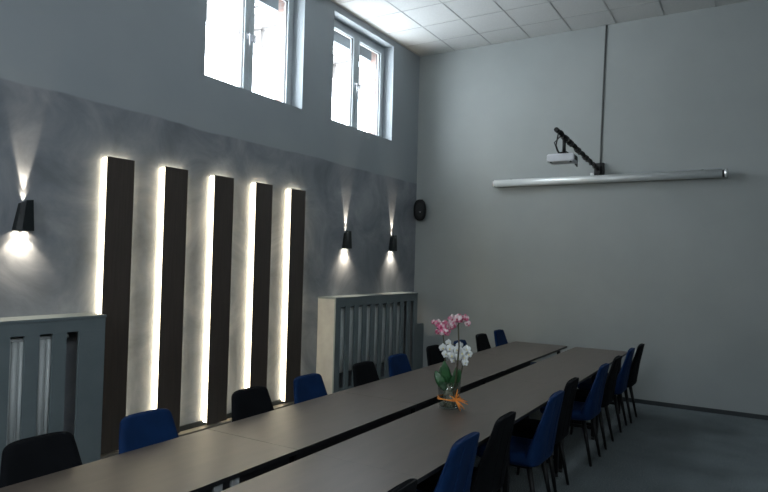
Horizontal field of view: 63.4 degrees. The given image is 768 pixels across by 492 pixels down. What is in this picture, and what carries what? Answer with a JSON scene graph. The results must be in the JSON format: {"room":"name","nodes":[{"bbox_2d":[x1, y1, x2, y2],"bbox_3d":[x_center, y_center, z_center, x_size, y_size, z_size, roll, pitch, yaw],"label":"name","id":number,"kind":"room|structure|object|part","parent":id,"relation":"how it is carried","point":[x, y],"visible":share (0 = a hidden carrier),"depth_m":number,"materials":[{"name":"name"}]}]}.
{"room":"conference room","nodes":[
{"label":"conference room","id":0,"kind":"room"},
{"bbox_2d":[0,0,419,435],"bbox_3d":[-2.881,-0.733,4.670,0.300,5.094,12.600,1,-2,31],"label":"wall","id":1,"kind":"structure","parent":0,"point":[83,83],"depth_m":5.98,"materials":[{"name":"paint"}]},
{"bbox_2d":[12,200,33,230],"bbox_3d":[-2.685,-0.232,4.633,0.078,0.234,0.123,1,-2,31],"label":"wall sconce","id":2,"kind":"object","parent":1,"relation":"attached to","point":[24,217],"visible":1,"depth_m":4.62,"materials":[{"name":"black metal"}]},
{"bbox_2d":[97,156,134,454],"bbox_3d":[-2.298,0.493,5.283,0.079,2.480,0.262,1,-2,31],"label":"panel","id":3,"kind":"object","parent":1,"relation":"attached to","point":[114,282],"visible":0.71,"depth_m":5.25,"materials":[{"name":"brown wood"}]},
{"bbox_2d":[98,157,106,313],"bbox_3d":[-2.293,0.486,5.280,0.050,2.454,0.250,1,-2,31],"label":"diffuser","id":4,"kind":"object","parent":3,"relation":"attached to","point":[102,282],"depth_m":5.18,"materials":[{"name":"beige plastic"}]},
{"bbox_2d":[153,166,187,432],"bbox_3d":[-1.992,0.513,5.787,0.079,2.480,0.262,1,-2,31],"label":"panel","id":5,"kind":"object","parent":1,"relation":"attached to","point":[173,181],"visible":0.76,"depth_m":5.75,"materials":[{"name":"brown wood"}]},
{"bbox_2d":[154,167,164,408],"bbox_3d":[-1.987,0.506,5.784,0.050,2.454,0.250,1,-2,31],"label":"diffuser","id":6,"kind":"object","parent":5,"relation":"attached to","point":[159,355],"depth_m":5.68,"materials":[{"name":"beige plastic"}]},
{"bbox_2d":[100,401,293,459],"bbox_3d":[-1.630,1.841,6.388,0.100,0.098,3.130,1,-2,31],"label":"trim","id":7,"kind":"structure","parent":1,"relation":"attached to","point":[229,420],"depth_m":6.10,"materials":[{"name":"beige wood"}]},
{"bbox_2d":[202,175,233,424],"bbox_3d":[-1.681,0.534,6.302,0.079,2.480,0.262,1,-2,31],"label":"panel","id":8,"kind":"object","parent":1,"relation":"attached to","point":[215,388],"visible":1,"depth_m":6.25,"materials":[{"name":"brown wood"}]},
{"bbox_2d":[204,176,214,422],"bbox_3d":[-1.675,0.527,6.299,0.050,2.454,0.250,1,-2,31],"label":"diffuser","id":9,"kind":"object","parent":8,"relation":"attached to","point":[209,357],"depth_m":6.19,"materials":[{"name":"beige plastic"}]},
{"bbox_2d":[180,399,284,431],"bbox_3d":[-1.650,1.768,6.438,0.014,0.050,3.070,1,-2,31],"label":"baseboard","id":10,"kind":"structure","parent":1,"relation":"attached to","point":[229,415],"depth_m":6.14,"materials":[{"name":"grey wood"}]},
{"bbox_2d":[245,182,272,387],"bbox_3d":[-1.372,0.555,6.810,0.079,2.480,0.262,1,-2,31],"label":"panel","id":11,"kind":"object","parent":1,"relation":"attached to","point":[262,194],"visible":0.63,"depth_m":6.76,"materials":[{"name":"brown wood"}]},
{"bbox_2d":[247,183,255,387],"bbox_3d":[-1.367,0.548,6.807,0.050,2.454,0.250,1,-2,31],"label":"diffuser","id":12,"kind":"object","parent":11,"relation":"attached to","point":[251,324],"depth_m":6.70,"materials":[{"name":"beige plastic"}]},
{"bbox_2d":[239,0,293,104],"bbox_3d":[-1.609,-2.349,6.994,0.364,1.494,1.533,1,-2,31],"label":"window","id":13,"kind":"structure","parent":1,"relation":"in","point":[247,41],"depth_m":6.99,"materials":[{"name":"white plastic"}]},
{"bbox_3d":[-1.714,-2.361,6.635,0.067,1.404,0.720,1,-2,31],"label":"sash","id":14,"kind":"part","parent":13,"relation":"part of","materials":[{"name":"white plastic"}]},
{"bbox_3d":[-1.496,-2.292,6.880,0.052,0.145,0.028,1,-2,31],"label":"handle","id":15,"kind":"part","parent":13,"relation":"part of","materials":[{"name":"white plastic"}]},
{"bbox_2d":[281,188,305,402],"bbox_3d":[-1.068,0.575,7.312,0.079,2.480,0.262,1,-2,31],"label":"panel","id":16,"kind":"object","parent":1,"relation":"attached to","point":[295,208],"visible":0.81,"depth_m":7.25,"materials":[{"name":"brown wood"}]},
{"bbox_2d":[282,189,290,400],"bbox_3d":[-1.062,0.568,7.309,0.050,2.454,0.250,1,-2,31],"label":"diffuser","id":17,"kind":"object","parent":16,"relation":"attached to","point":[286,344],"depth_m":7.20,"materials":[{"name":"beige plastic"}]},
{"bbox_2d":[342,231,351,248],"bbox_3d":[-0.490,-0.085,8.251,0.078,0.234,0.123,1,-2,31],"label":"wall sconce","id":18,"kind":"object","parent":1,"relation":"attached to","point":[347,238],"visible":1,"depth_m":8.23,"materials":[{"name":"black metal"}]},
{"bbox_2d":[334,19,383,136],"bbox_3d":[-0.505,-2.276,8.814,0.364,1.494,1.522,1,-2,31],"label":"window","id":19,"kind":"structure","parent":1,"relation":"in","point":[353,46],"depth_m":8.79,"materials":[{"name":"white plastic"}]},
{"bbox_3d":[-0.608,-2.287,8.458,0.067,1.404,0.715,1,-2,31],"label":"sash","id":20,"kind":"part","parent":19,"relation":"part of","materials":[{"name":"white plastic"}]},
{"bbox_3d":[-0.392,-2.218,8.700,0.052,0.145,0.028,1,-2,31],"label":"handle","id":21,"kind":"part","parent":19,"relation":"part of","materials":[{"name":"white plastic"}]},
{"bbox_3d":[-0.237,-2.262,9.071,0.067,1.404,0.715,1,-2,31],"label":"sash","id":22,"kind":"part","parent":19,"relation":"part of","materials":[{"name":"white plastic"}]},
{"bbox_2d":[389,235,396,250],"bbox_3d":[0.135,-0.043,9.281,0.078,0.234,0.123,1,-2,31],"label":"wall sconce","id":23,"kind":"object","parent":1,"relation":"attached to","point":[393,239],"visible":1,"depth_m":9.26,"materials":[{"name":"black metal"}]},
{"bbox_2d":[416,323,423,368],"bbox_3d":[0.441,1.619,9.704,0.195,0.815,0.359,1,-2,31],"label":"door frame","id":24,"kind":"structure","parent":1,"relation":"attached to","point":[420,326],"depth_m":9.71,"materials":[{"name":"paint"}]},
{"bbox_2d":[275,0,376,134],"bbox_3d":[-2.980,-0.880,4.912,0.118,5.394,12.900,1,-2,31],"label":"wall","id":25,"kind":"structure","parent":0,"point":[281,13],"depth_m":7.71,"materials":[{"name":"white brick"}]},
{"bbox_2d":[331,0,751,56],"bbox_3d":[0.562,-3.292,2.686,8.200,0.104,13.200,1,-2,31],"label":"ceiling","id":26,"kind":"structure","parent":0,"point":[423,27],"depth_m":8.32,"materials":[{"name":"tile"}]},
{"bbox_2d":[414,0,767,414],"bbox_3d":[3.839,-0.475,8.132,8.200,5.094,0.300,1,-2,31],"label":"wall","id":27,"kind":"structure","parent":0,"point":[678,268],"depth_m":8.40,"materials":[{"name":"grey paint"}]},
{"bbox_2d":[414,199,425,220],"bbox_3d":[0.560,-0.566,9.773,0.196,0.348,0.204,1,-1,-1],"label":"wall speaker","id":28,"kind":"object","parent":27,"relation":"attached to","point":[419,206],"visible":1,"depth_m":9.68,"materials":[{"name":"black plastic"}]},
{"bbox_2d":[415,201,424,218],"bbox_3d":[0.561,-0.562,9.681,0.169,0.289,0.014,1,-1,-1],"label":"grille","id":29,"kind":"object","parent":28,"relation":"attached to","point":[419,205],"depth_m":9.68,"materials":[{"name":"black plastic"}]},
{"bbox_2d":[554,127,604,175],"bbox_3d":[2.395,-1.073,7.613,0.180,0.345,2.127,1,-2,30],"label":"mount","id":30,"kind":"object","parent":27,"relation":"attached to","point":[599,168],"visible":0.94,"depth_m":7.40,"materials":[{"name":"black metal"}]},
{"bbox_2d":[547,153,578,164],"bbox_3d":[2.012,-0.975,6.990,0.302,0.103,0.250,1,-2,31],"label":"projector","id":31,"kind":"object","parent":30,"relation":"hanging from","point":[563,158],"visible":1,"depth_m":6.90,"materials":[{"name":"white plastic"}]},
{"bbox_3d":[2.022,-1.115,6.978,0.110,0.178,0.110,1,-2,31],"label":"drop rod","id":32,"kind":"part","parent":30,"relation":"part of","materials":[{"name":"black metal"}]},
{"bbox_3d":[2.923,-1.033,8.464,0.130,0.200,0.120,1,-2,31],"label":"wall plate","id":33,"kind":"part","parent":30,"relation":"part of","materials":[{"name":"black metal"}]},
{"bbox_2d":[600,25,606,162],"bbox_3d":[3.006,-2.081,8.517,0.072,1.900,0.015,1,-2,31],"label":"cable","id":34,"kind":"object","parent":27,"relation":"attached to","point":[606,25],"visible":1,"depth_m":8.51,"materials":[{"name":"plastic"}]},
{"bbox_2d":[492,169,727,186],"bbox_3d":[2.932,-0.914,8.442,3.048,0.118,0.142,1,-2,31],"label":"projection screen","id":35,"kind":"object","parent":27,"relation":"attached to","point":[716,173],"visible":1,"depth_m":8.28,"materials":[{"name":"metal"}]},
{"bbox_2d":[623,397,767,419],"bbox_3d":[3.694,2.037,7.934,7.600,0.055,0.014,1,-2,31],"label":"baseboard","id":36,"kind":"structure","parent":27,"relation":"attached to","point":[641,401],"depth_m":7.76,"materials":[{"name":"grey wood"}]},
{"bbox_2d":[474,400,767,491],"bbox_3d":[0.430,1.897,2.555,8.200,0.100,13.200,1,-2,31],"label":"floor","id":37,"kind":"structure","parent":0,"point":[663,449],"depth_m":5.87,"materials":[{"name":"grey carpet"}]},
{"bbox_2d":[6,333,68,445],"bbox_3d":[-2.947,1.218,4.087,0.222,1.162,1.670,1,-2,31],"label":"radiator","id":38,"kind":"object","parent":37,"relation":"on","point":[16,343],"visible":0.24,"depth_m":4.45,"materials":[{"name":"grey metal"}]},
{"bbox_2d":[0,431,82,487],"bbox_3d":[-1.454,1.362,2.842,0.556,0.888,0.470,1,-2,32],"label":"dining chair","id":39,"kind":"object","parent":37,"relation":"on","point":[22,460],"visible":0.77,"depth_m":2.95,"materials":[{"name":"black fabric"}]},
{"bbox_2d":[0,312,106,467],"bbox_3d":[-2.882,1.156,4.135,0.281,1.292,2.063,1,-2,31],"label":"radiator cover","id":40,"kind":"object","parent":37,"relation":"on","point":[90,327],"visible":0.66,"depth_m":4.64,"materials":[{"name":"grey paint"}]},
{"bbox_2d":[0,429,297,491],"bbox_3d":[-1.114,1.441,2.928,0.688,0.750,1.352,1,-2,31],"label":"conference table","id":41,"kind":"object","parent":37,"relation":"on","point":[207,460],"visible":0.92,"depth_m":3.00,"materials":[{"name":"grey laminate"}]},
{"bbox_3d":[-0.771,1.135,2.879,0.014,0.067,0.052,1,-2,31],"label":"connector plate","id":42,"kind":"part","parent":41,"relation":"part of","materials":[{"name":"metal"}]},
{"bbox_3d":[-0.714,1.139,2.972,0.014,0.067,0.052,1,-2,31],"label":"connector plate","id":43,"kind":"part","parent":41,"relation":"part of","materials":[{"name":"metal"}]},
{"bbox_3d":[-0.852,1.256,2.776,0.015,0.327,1.294,1,-2,31],"label":"modesty panel","id":44,"kind":"part","parent":41,"relation":"part of","materials":[{"name":"wood"}]},
{"bbox_2d":[119,408,178,453],"bbox_3d":[-1.138,1.383,3.363,0.556,0.888,0.470,1,-2,31],"label":"dining chair","id":45,"kind":"object","parent":37,"relation":"on","point":[150,427],"visible":0.44,"depth_m":3.47,"materials":[{"name":"blue fabric"}]},
{"bbox_2d":[231,386,273,421],"bbox_3d":[-0.707,1.411,4.073,0.556,0.888,0.470,1,-2,32],"label":"dining chair","id":46,"kind":"object","parent":37,"relation":"on","point":[256,400],"visible":0.25,"depth_m":4.18,"materials":[{"name":"black fabric"}]},
{"bbox_2d":[293,373,326,403],"bbox_3d":[-0.381,1.433,4.611,0.556,0.888,0.470,1,-2,31],"label":"dining chair","id":47,"kind":"object","parent":37,"relation":"on","point":[306,387],"visible":0.24,"depth_m":4.71,"materials":[{"name":"blue fabric"}]},
{"bbox_2d":[209,391,416,462],"bbox_3d":[-0.412,1.488,4.085,0.688,0.750,1.352,1,-2,31],"label":"conference table","id":48,"kind":"object","parent":37,"relation":"on","point":[312,426],"visible":0.58,"depth_m":3.94,"materials":[{"name":"grey laminate"}]},
{"bbox_3d":[-0.510,1.484,3.434,0.036,0.660,0.036,1,-2,31],"label":"leg","id":49,"kind":"part","parent":48,"relation":"part of","materials":[{"name":"black metal"}]},
{"bbox_3d":[-0.150,1.303,3.933,0.015,0.327,1.294,1,-2,31],"label":"modesty panel","id":50,"kind":"part","parent":48,"relation":"part of","materials":[{"name":"wood"}]},
{"bbox_2d":[220,453,420,491],"bbox_3d":[-0.457,1.448,2.529,0.635,0.750,1.353,1,-2,31],"label":"conference table","id":51,"kind":"object","parent":37,"relation":"on","point":[314,472],"visible":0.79,"depth_m":2.91,"materials":[{"name":"grey laminate"}]},
{"bbox_2d":[352,361,378,386],"bbox_3d":[0.024,1.460,5.277,0.556,0.888,0.470,1,-2,31],"label":"dining chair","id":52,"kind":"object","parent":37,"relation":"on","point":[365,372],"visible":0.24,"depth_m":5.37,"materials":[{"name":"black fabric"}]},
{"bbox_2d":[316,292,417,394],"bbox_3d":[-0.168,1.327,8.607,0.281,1.312,2.139,1,-2,31],"label":"radiator cover","id":53,"kind":"object","parent":37,"relation":"on","point":[329,307],"visible":0.79,"depth_m":8.08,"materials":[{"name":"grey paint"}]},
{"bbox_3d":[-0.728,1.301,7.713,0.253,1.290,0.020,1,-2,31],"label":"panel","id":54,"kind":"part","parent":53,"relation":"part of","materials":[{"name":"grey wood"}]},
{"bbox_3d":[0.366,1.375,9.516,0.253,1.290,0.020,1,-2,31],"label":"panel","id":55,"kind":"part","parent":53,"relation":"part of","materials":[{"name":"grey wood"}]},
{"bbox_2d":[339,303,404,372],"bbox_3d":[-0.233,1.399,8.560,0.222,1.162,1.740,1,-2,31],"label":"radiator","id":56,"kind":"object","parent":37,"relation":"on","point":[398,304],"visible":0.27,"depth_m":8.39,"materials":[{"name":"grey metal"}]},
{"bbox_2d":[388,353,411,376],"bbox_3d":[0.330,1.481,5.782,0.556,0.888,0.470,1,-2,32],"label":"dining chair","id":57,"kind":"object","parent":37,"relation":"on","point":[398,364],"visible":0.21,"depth_m":5.88,"materials":[{"name":"blue fabric"}]},
{"bbox_2d":[387,478,417,491],"bbox_3d":[-0.174,1.387,2.557,0.556,0.888,0.470,1,-2,30],"label":"dining chair","id":58,"kind":"object","parent":37,"relation":"on","point":[410,485],"visible":1,"depth_m":2.48,"materials":[{"name":"black fabric"}]},
{"bbox_2d":[340,368,487,459],"bbox_3d":[0.290,1.535,5.241,0.688,0.750,1.352,1,-2,31],"label":"conference table","id":59,"kind":"object","parent":37,"relation":"on","point":[418,386],"visible":0.32,"depth_m":5.07,"materials":[{"name":"grey laminate"}]},
{"bbox_3d":[0.552,1.349,5.090,0.015,0.327,1.294,1,-2,31],"label":"modesty panel","id":60,"kind":"part","parent":59,"relation":"part of","materials":[{"name":"wood"}]},
{"bbox_2d":[315,406,516,491],"bbox_3d":[0.245,1.495,3.686,0.635,0.750,1.353,1,-2,31],"label":"conference table","id":61,"kind":"object","parent":37,"relation":"on","point":[419,443],"visible":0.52,"depth_m":3.54,"materials":[{"name":"grey laminate"}]},
{"bbox_2d":[426,345,444,365],"bbox_3d":[0.734,1.509,6.496,0.556,0.888,0.470,1,-2,32],"label":"dining chair","id":62,"kind":"object","parent":37,"relation":"on","point":[434,355],"visible":0.16,"depth_m":6.58,"materials":[{"name":"black fabric"}]},
{"bbox_2d":[416,432,479,491],"bbox_3d":[0.196,1.415,3.302,0.556,0.888,0.470,1,-2,31],"label":"dining chair","id":63,"kind":"object","parent":37,"relation":"on","point":[456,475],"visible":0.94,"depth_m":3.13,"materials":[{"name":"blue fabric"}]},
{"bbox_2d":[453,340,466,347],"bbox_3d":[1.076,1.531,7.011,0.556,0.888,0.470,1,-2,30],"label":"dining chair","id":64,"kind":"object","parent":37,"relation":"on","point":[456,341],"visible":0.06,"depth_m":7.17,"materials":[{"name":"blue fabric"}]},
{"bbox_2d":[417,411,515,491],"bbox_3d":[0.490,1.435,3.779,0.556,0.888,0.470,1,-2,30],"label":"dining chair","id":65,"kind":"object","parent":37,"relation":"on","point":[488,476],"visible":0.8,"depth_m":3.60,"materials":[{"name":"black fabric"}]},
{"bbox_3d":[0.440,1.447,3.808,0.440,0.106,0.470,1,-2,30],"label":"seat","id":66,"kind":"part","parent":65,"relation":"part of","materials":[{"name":"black fabric"}]},
{"bbox_3d":[0.648,1.234,3.694,0.202,0.483,0.464,1,-2,30],"label":"backrest","id":67,"kind":"part","parent":65,"relation":"part of","materials":[{"name":"black fabric"}]},
{"bbox_2d":[423,353,533,383],"bbox_3d":[0.992,1.582,6.398,0.688,0.750,1.352,1,-2,31],"label":"conference table","id":68,"kind":"object","parent":37,"relation":"on","point":[492,366],"visible":0.33,"depth_m":6.30,"materials":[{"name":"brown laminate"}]},
{"bbox_3d":[1.254,1.397,6.247,0.015,0.327,1.294,1,-2,31],"label":"modesty panel","id":69,"kind":"part","parent":68,"relation":"part of","materials":[{"name":"wood"}]},
{"bbox_2d":[475,333,490,351],"bbox_3d":[1.430,1.558,7.721,0.556,0.888,0.470,1,-2,32],"label":"dining chair","id":70,"kind":"object","parent":37,"relation":"on","point":[482,342],"visible":0.27,"depth_m":7.81,"materials":[{"name":"black fabric"}]},
{"bbox_2d":[432,378,564,491],"bbox_3d":[0.947,1.542,4.843,0.635,0.750,1.353,1,-2,31],"label":"conference table","id":71,"kind":"object","parent":37,"relation":"on","point":[498,397],"visible":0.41,"depth_m":4.76,"materials":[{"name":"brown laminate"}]},
{"bbox_2d":[437,381,467,410],"bbox_3d":[0.467,1.045,4.364,0.166,0.197,0.211,2,-2,-23],"label":"glass vase","id":72,"kind":"object","parent":71,"relation":"on","point":[457,398],"visible":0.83,"depth_m":4.30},
{"bbox_2d":[431,314,470,406],"bbox_3d":[0.464,0.802,4.388,0.248,0.659,0.163,1,-2,31],"label":"orchid","id":73,"kind":"object","parent":72,"relation":"in","point":[449,382],"visible":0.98,"depth_m":4.36,"materials":[{"name":"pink plant"}]},
{"bbox_3d":[0.510,0.793,4.344,0.092,0.603,0.134,1,-2,31],"label":"stem","id":74,"kind":"part","parent":73,"relation":"part of","materials":[{"name":"green plant"}]},
{"bbox_2d":[439,339,472,391],"bbox_3d":[0.497,0.867,4.335,0.238,0.424,0.091,1,-1,5],"label":"orchid","id":75,"kind":"object","parent":72,"relation":"in","point":[465,353],"visible":0.96,"depth_m":4.33,"materials":[{"name":"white plant"}]},
{"bbox_3d":[0.826,1.538,4.206,0.036,0.660,0.036,1,-2,31],"label":"leg","id":76,"kind":"part","parent":71,"relation":"part of","materials":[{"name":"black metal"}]},
{"bbox_3d":[1.455,1.580,5.243,0.036,0.660,0.036,1,-2,31],"label":"leg","id":77,"kind":"part","parent":71,"relation":"part of","materials":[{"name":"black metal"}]},
{"bbox_2d":[494,329,536,364],"bbox_3d":[1.751,1.579,8.251,0.556,0.888,0.470,1,-2,32],"label":"dining chair","id":78,"kind":"object","parent":37,"relation":"on","point":[499,335],"visible":0.25,"depth_m":8.33,"materials":[{"name":"blue fabric"}]},
{"bbox_3d":[1.606,1.375,8.349,0.202,0.483,0.464,1,-2,32],"label":"backrest","id":79,"kind":"part","parent":78,"relation":"part of","materials":[{"name":"blue fabric"}]},
{"bbox_2d":[476,390,564,491],"bbox_3d":[0.981,1.464,4.462,0.556,0.888,0.470,1,-2,31],"label":"dining chair","id":80,"kind":"object","parent":37,"relation":"on","point":[526,453],"visible":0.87,"depth_m":4.26,"materials":[{"name":"blue fabric"}]},
{"bbox_3d":[0.931,1.476,4.492,0.440,0.106,0.470,1,-2,31],"label":"seat","id":81,"kind":"part","parent":80,"relation":"part of","materials":[{"name":"blue fabric"}]},
{"bbox_3d":[0.938,1.524,4.486,0.340,0.017,0.340,1,-2,31],"label":"under frame","id":82,"kind":"part","parent":80,"relation":"part of","materials":[{"name":"black metal"}]},
{"bbox_3d":[1.015,1.708,4.244,0.040,0.388,0.110,3,-2,-41],"label":"leg","id":83,"kind":"part","parent":80,"relation":"part of","materials":[{"name":"black metal"}]},
{"bbox_3d":[1.137,1.263,4.375,0.202,0.483,0.464,1,-2,31],"label":"backrest","id":84,"kind":"part","parent":80,"relation":"part of","materials":[{"name":"blue fabric"}]},
{"bbox_3d":[1.181,1.719,4.518,0.110,0.388,0.040,1,-1,14],"label":"leg","id":85,"kind":"part","parent":80,"relation":"part of","materials":[{"name":"black metal"}]},
{"bbox_2d":[476,341,566,417],"bbox_3d":[1.693,1.629,7.555,0.688,0.750,1.353,1,-2,31],"label":"conference table","id":86,"kind":"object","parent":37,"relation":"on","point":[535,351],"visible":0.38,"depth_m":7.48,"materials":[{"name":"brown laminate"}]},
{"bbox_2d":[502,377,578,491],"bbox_3d":[1.254,1.485,4.998,0.556,0.888,0.470,1,-2,31],"label":"dining chair","id":87,"kind":"object","parent":37,"relation":"on","point":[527,427],"visible":0.64,"depth_m":4.86,"materials":[{"name":"black fabric"}]},
{"bbox_3d":[1.204,1.497,5.028,0.440,0.106,0.470,1,-2,31],"label":"seat","id":88,"kind":"part","parent":87,"relation":"part of","materials":[{"name":"black fabric"}]},
{"bbox_3d":[1.289,1.729,4.780,0.040,0.388,0.110,3,-2,-41],"label":"leg","id":89,"kind":"part","parent":87,"relation":"part of","materials":[{"name":"black metal"}]},
{"bbox_3d":[1.454,1.740,5.055,0.110,0.388,0.040,1,-1,13],"label":"leg","id":90,"kind":"part","parent":87,"relation":"part of","materials":[{"name":"black metal"}]},
{"bbox_3d":[1.411,1.284,4.912,0.202,0.483,0.464,1,-2,31],"label":"backrest","id":91,"kind":"part","parent":87,"relation":"part of","materials":[{"name":"black fabric"}]},
{"bbox_2d":[500,360,599,472],"bbox_3d":[1.648,1.589,6.000,0.635,0.750,1.353,1,-2,31],"label":"conference table","id":92,"kind":"object","parent":37,"relation":"on","point":[559,373],"visible":0.46,"depth_m":5.96,"materials":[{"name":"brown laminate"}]},
{"bbox_3d":[1.528,1.585,5.362,0.036,0.660,0.036,1,-2,31],"label":"leg","id":93,"kind":"part","parent":92,"relation":"part of","materials":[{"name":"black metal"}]},
{"bbox_3d":[2.157,1.627,6.400,0.036,0.660,0.036,1,-2,31],"label":"leg","id":94,"kind":"part","parent":92,"relation":"part of","materials":[{"name":"black metal"}]},
{"bbox_2d":[540,363,609,466],"bbox_3d":[1.779,1.518,5.777,0.556,0.888,0.470,1,-2,32],"label":"dining chair","id":95,"kind":"object","parent":37,"relation":"on","point":[582,412],"visible":0.7,"depth_m":5.56,"materials":[{"name":"blue fabric"}]},
{"bbox_3d":[1.729,1.530,5.808,0.440,0.106,0.470,1,-2,32],"label":"seat","id":96,"kind":"part","parent":95,"relation":"part of","materials":[{"name":"blue fabric"}]},
{"bbox_3d":[1.810,1.762,5.559,0.040,0.388,0.110,3,-2,-40],"label":"leg","id":97,"kind":"part","parent":95,"relation":"part of","materials":[{"name":"black metal"}]},
{"bbox_3d":[1.934,1.317,5.689,0.202,0.483,0.464,1,-2,32],"label":"backrest","id":98,"kind":"part","parent":95,"relation":"part of","materials":[{"name":"blue fabric"}]},
{"bbox_3d":[1.980,1.773,5.830,0.110,0.388,0.040,1,-1,14],"label":"leg","id":99,"kind":"part","parent":95,"relation":"part of","materials":[{"name":"black metal"}]},
{"bbox_2d":[545,347,626,434],"bbox_3d":[2.350,1.636,7.157,0.635,0.750,1.353,1,-2,31],"label":"conference table","id":100,"kind":"object","parent":37,"relation":"on","point":[592,356],"visible":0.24,"depth_m":7.10,"materials":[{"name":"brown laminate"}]},
{"bbox_3d":[2.230,1.632,6.519,0.036,0.660,0.036,1,-2,31],"label":"leg","id":101,"kind":"part","parent":100,"relation":"part of","materials":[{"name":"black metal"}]},
{"bbox_3d":[2.859,1.674,7.557,0.036,0.660,0.036,1,-2,31],"label":"leg","id":102,"kind":"part","parent":100,"relation":"part of","materials":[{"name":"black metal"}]},
{"bbox_2d":[563,355,621,449],"bbox_3d":[2.096,1.539,6.299,0.556,0.888,0.470,1,-2,31],"label":"dining chair","id":103,"kind":"object","parent":37,"relation":"on","point":[581,395],"visible":0.7,"depth_m":6.11,"materials":[{"name":"black fabric"}]},
{"bbox_3d":[2.045,1.551,6.329,0.440,0.106,0.470,1,-2,31],"label":"seat","id":104,"kind":"part","parent":103,"relation":"part of","materials":[{"name":"black fabric"}]},
{"bbox_3d":[2.131,1.783,6.081,0.040,0.388,0.110,3,-2,-41],"label":"leg","id":105,"kind":"part","parent":103,"relation":"part of","materials":[{"name":"black metal"}]},
{"bbox_3d":[2.296,1.794,6.356,0.110,0.388,0.040,1,-1,13],"label":"leg","id":106,"kind":"part","parent":103,"relation":"part of","materials":[{"name":"black metal"}]},
{"bbox_3d":[2.253,1.338,6.213,0.202,0.483,0.464,1,-2,31],"label":"backrest","id":107,"kind":"part","parent":103,"relation":"part of","materials":[{"name":"black fabric"}]},
{"bbox_2d":[577,348,634,432],"bbox_3d":[2.485,1.565,6.941,0.556,0.888,0.470,1,-2,30],"label":"dining chair","id":108,"kind":"object","parent":37,"relation":"on","point":[622,378],"visible":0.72,"depth_m":6.73,"materials":[{"name":"blue fabric"}]},
{"bbox_3d":[2.434,1.577,6.970,0.440,0.106,0.470,1,-2,30],"label":"seat","id":109,"kind":"part","parent":108,"relation":"part of","materials":[{"name":"blue fabric"}]},
{"bbox_3d":[2.522,1.809,6.723,0.040,0.388,0.110,3,-2,-42],"label":"leg","id":110,"kind":"part","parent":108,"relation":"part of","materials":[{"name":"black metal"}]},
{"bbox_3d":[2.684,1.820,6.999,0.110,0.388,0.040,1,-1,13],"label":"leg","id":111,"kind":"part","parent":108,"relation":"part of","materials":[{"name":"black metal"}]},
{"bbox_3d":[2.642,1.364,6.856,0.202,0.483,0.464,1,-2,30],"label":"backrest","id":112,"kind":"part","parent":108,"relation":"part of","materials":[{"name":"blue fabric"}]},
{"bbox_2d":[591,343,644,423],"bbox_3d":[2.760,1.582,7.346,0.556,0.888,0.470,1,-2,31],"label":"dining chair","id":113,"kind":"object","parent":37,"relation":"on","point":[634,369],"visible":0.57,"depth_m":7.12,"materials":[{"name":"black fabric"}]},
{"bbox_3d":[2.794,1.826,7.127,0.040,0.388,0.110,3,-2,-41],"label":"leg","id":114,"kind":"part","parent":113,"relation":"part of","materials":[{"name":"black metal"}]},
{"bbox_3d":[2.960,1.837,7.402,0.110,0.388,0.040,1,-1,14],"label":"leg","id":115,"kind":"part","parent":113,"relation":"part of","materials":[{"name":"black metal"}]},
{"bbox_3d":[2.916,1.381,7.259,0.202,0.483,0.464,1,-2,31],"label":"backrest","id":116,"kind":"part","parent":113,"relation":"part of","materials":[{"name":"black fabric"}]},
{"label":"outside","id":117,"kind":"structure","parent":0,"visible":0},
{"bbox_2d":[206,0,369,94],"bbox_3d":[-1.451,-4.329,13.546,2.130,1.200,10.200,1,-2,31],"label":"building","id":118,"kind":"structure","parent":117,"point":[224,14],"depth_m":12.90,"materials":[{"name":"white"}]}
]}

